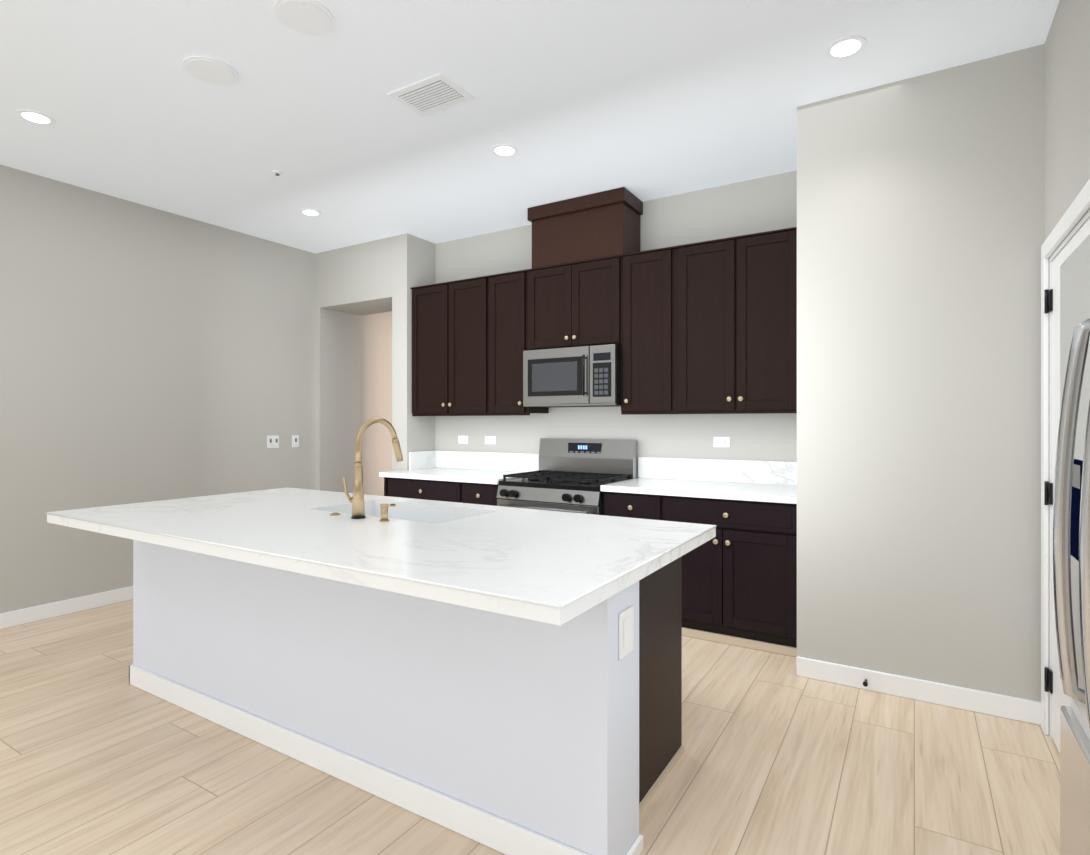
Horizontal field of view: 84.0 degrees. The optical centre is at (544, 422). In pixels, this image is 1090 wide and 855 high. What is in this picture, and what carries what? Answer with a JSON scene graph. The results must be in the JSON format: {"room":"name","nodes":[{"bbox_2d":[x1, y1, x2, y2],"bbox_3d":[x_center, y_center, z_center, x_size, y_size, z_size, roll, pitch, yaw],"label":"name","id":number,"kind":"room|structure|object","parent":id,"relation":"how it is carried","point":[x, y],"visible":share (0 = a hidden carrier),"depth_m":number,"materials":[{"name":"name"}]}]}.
{"room":"kitchen","nodes":[
{"label":"kitchen","id":0,"kind":"room"},
{"bbox_2d":[0,0,1059,253],"bbox_3d":[-0.892,-1.710,1.657,7.430,0.080,9.700,0,0,31],"label":"ceiling","id":1,"kind":"structure","parent":0,"point":[652,99],"depth_m":3.05,"materials":[{"name":"paint"}]},
{"bbox_2d":[16,109,54,124],"bbox_3d":[-2.777,-1.666,3.300,0.164,0.007,0.164,0,0,31],"label":"recessed light","id":2,"kind":"object","parent":1,"relation":"in","point":[36,117],"visible":1,"depth_m":3.29,"materials":[{"name":"white plastic"}]},
{"bbox_2d":[183,55,237,84],"bbox_3d":[-1.580,-1.664,2.862,0.230,0.010,0.230,0,0,31],"label":"ceiling speaker","id":3,"kind":"object","parent":1,"relation":"attached to","point":[210,70],"visible":1,"depth_m":2.85},
{"bbox_2d":[272,170,282,175],"bbox_3d":[-1.782,-1.660,4.028,0.064,0.019,0.064,0,0,31],"label":"ceiling detector","id":4,"kind":"object","parent":1,"relation":"attached to","point":[275,172],"depth_m":4.02,"materials":[{"name":"white plastic"}]},
{"bbox_2d":[274,0,333,34],"bbox_3d":[-0.984,-1.664,2.475,0.230,0.010,0.230,0,0,31],"label":"ceiling speaker","id":5,"kind":"object","parent":1,"relation":"attached to","point":[311,17],"visible":1,"depth_m":2.47},
{"bbox_2d":[299,208,320,215],"bbox_3d":[-1.857,-1.666,4.789,0.164,0.007,0.164,0,0,31],"label":"recessed light","id":6,"kind":"object","parent":1,"relation":"in","point":[306,211],"visible":1,"depth_m":4.78,"materials":[{"name":"white plastic"}]},
{"bbox_2d":[387,72,474,116],"bbox_3d":[-0.579,-1.663,3.083,0.360,0.012,0.260,0,0,31],"label":"ceiling vent","id":7,"kind":"object","parent":1,"relation":"in","point":[435,93],"depth_m":3.06,"materials":[{"name":"white metal"}]},
{"bbox_2d":[491,144,517,156],"bbox_3d":[-0.248,-1.666,3.701,0.164,0.007,0.164,0,0,31],"label":"recessed light","id":8,"kind":"object","parent":1,"relation":"in","point":[503,150],"visible":1,"depth_m":3.69,"materials":[{"name":"white plastic"}]},
{"bbox_2d":[825,35,866,58],"bbox_3d":[1.336,-1.666,2.688,0.164,0.007,0.164,0,0,31],"label":"recessed light","id":9,"kind":"object","parent":1,"relation":"in","point":[848,46],"visible":1,"depth_m":2.68,"materials":[{"name":"white plastic"}]},
{"bbox_2d":[0,600,1059,854],"bbox_3d":[-0.892,1.370,1.657,7.430,0.080,9.700,0,0,31],"label":"floor","id":10,"kind":"structure","parent":0,"point":[775,760],"depth_m":2.29,"materials":[{"name":"brown wood"}]},
{"bbox_2d":[46,417,716,854],"bbox_3d":[-0.807,0.652,2.605,2.739,1.355,1.254,0,0,31],"label":"kitchen island","id":11,"kind":"object","parent":10,"relation":"on","point":[508,680],"visible":1,"depth_m":2.10,"materials":[{"name":"white stone"}]},
{"bbox_2d":[496,438,636,514],"bbox_3d":[0.153,0.728,4.469,0.827,1.205,0.712,0,0,31],"label":"range","id":12,"kind":"object","parent":10,"relation":"on","point":[570,476],"visible":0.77,"depth_m":4.48,"materials":[{"name":"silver metal"}]},
{"bbox_2d":[379,450,796,656],"bbox_3d":[0.186,0.792,4.506,3.312,1.075,0.667,0,0,31],"label":"base cabinet","id":13,"kind":"object","parent":10,"relation":"on","point":[739,586],"visible":0.46,"depth_m":3.70,"materials":[{"name":"black wood"}]},
{"bbox_2d":[1053,234,1089,854],"bbox_3d":[1.373,0.470,0.896,0.929,1.720,0.900,0,0,31],"label":"fridge","id":14,"kind":"object","parent":10,"relation":"on","point":[1071,503],"visible":1,"depth_m":1.23,"materials":[{"name":"grey metal"}]},
{"bbox_2d":[0,0,1089,701],"bbox_3d":[-0.935,-0.170,1.684,6.970,3.000,9.340,0,0,31],"label":"wall","id":15,"kind":"structure","parent":0,"point":[148,354],"depth_m":3.18,"materials":[{"name":"paint"}]},
{"bbox_2d":[267,435,278,448],"bbox_3d":[-2.500,0.174,5.568,0.009,0.118,0.120,0,0,31],"label":"switch","id":16,"kind":"object","parent":15,"relation":"attached to","point":[272,441],"visible":1,"depth_m":5.57,"materials":[{"name":"white plastic"}]},
{"bbox_2d":[292,435,298,447],"bbox_3d":[-2.378,0.174,5.769,0.009,0.118,0.075,0,0,31],"label":"switch","id":17,"kind":"object","parent":15,"relation":"attached to","point":[295,438],"visible":1,"depth_m":5.76,"materials":[{"name":"white plastic"}]},
{"bbox_2d":[458,435,468,443],"bbox_3d":[-0.738,0.150,5.459,0.118,0.075,0.009,0,0,31],"label":"outlet","id":18,"kind":"object","parent":15,"relation":"attached to","point":[462,439],"visible":1,"depth_m":5.46,"materials":[{"name":"white plastic"}]},
{"bbox_2d":[485,436,495,444],"bbox_3d":[-0.480,0.150,5.302,0.118,0.075,0.009,0,0,31],"label":"outlet","id":19,"kind":"object","parent":15,"relation":"attached to","point":[488,439],"visible":1,"depth_m":5.30,"materials":[{"name":"white plastic"}]},
{"bbox_2d":[0,586,1040,724],"bbox_3d":[-1.447,1.280,1.996,5.530,0.100,9.100,0,0,31],"label":"baseboard","id":20,"kind":"structure","parent":15,"relation":"attached to","point":[1004,706],"depth_m":2.98,"materials":[{"name":"white"}]},
{"bbox_2d":[410,187,796,415],"bbox_3d":[0.284,-0.863,4.631,3.274,1.606,0.352,0,0,31],"label":"upper cabinet","id":21,"kind":"object","parent":15,"relation":"attached to","point":[706,327],"visible":0.98,"depth_m":4.32,"materials":[{"name":"brown wood"}]},
{"bbox_2d":[523,344,620,407],"bbox_3d":[0.253,-0.344,4.604,0.777,0.433,0.431,0,0,31],"label":"microwave","id":22,"kind":"object","parent":21,"relation":"attached to","point":[582,376],"visible":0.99,"depth_m":4.43,"materials":[{"name":"silver metal"}]},
{"bbox_2d":[713,437,729,446],"bbox_3d":[1.242,0.133,4.251,0.118,0.075,0.009,0,0,31],"label":"outlet","id":23,"kind":"object","parent":15,"relation":"attached to","point":[717,441],"visible":1,"depth_m":4.25,"materials":[{"name":"white plastic"}]},
{"bbox_2d":[1041,179,1089,737],"bbox_3d":[1.975,0.278,2.198,0.138,2.105,0.960,0,0,31],"label":"door frame","id":24,"kind":"structure","parent":15,"relation":"in","point":[1080,205],"depth_m":2.57,"materials":[{"name":"white wood"}]},
{"bbox_2d":[1044,218,1089,752],"bbox_3d":[1.944,0.320,2.222,0.062,1.997,0.777,0,0,31],"label":"door leaf","id":25,"kind":"structure","parent":15,"relation":"in","point":[1052,680],"depth_m":2.48,"materials":[{"name":"white wood"}]}
]}

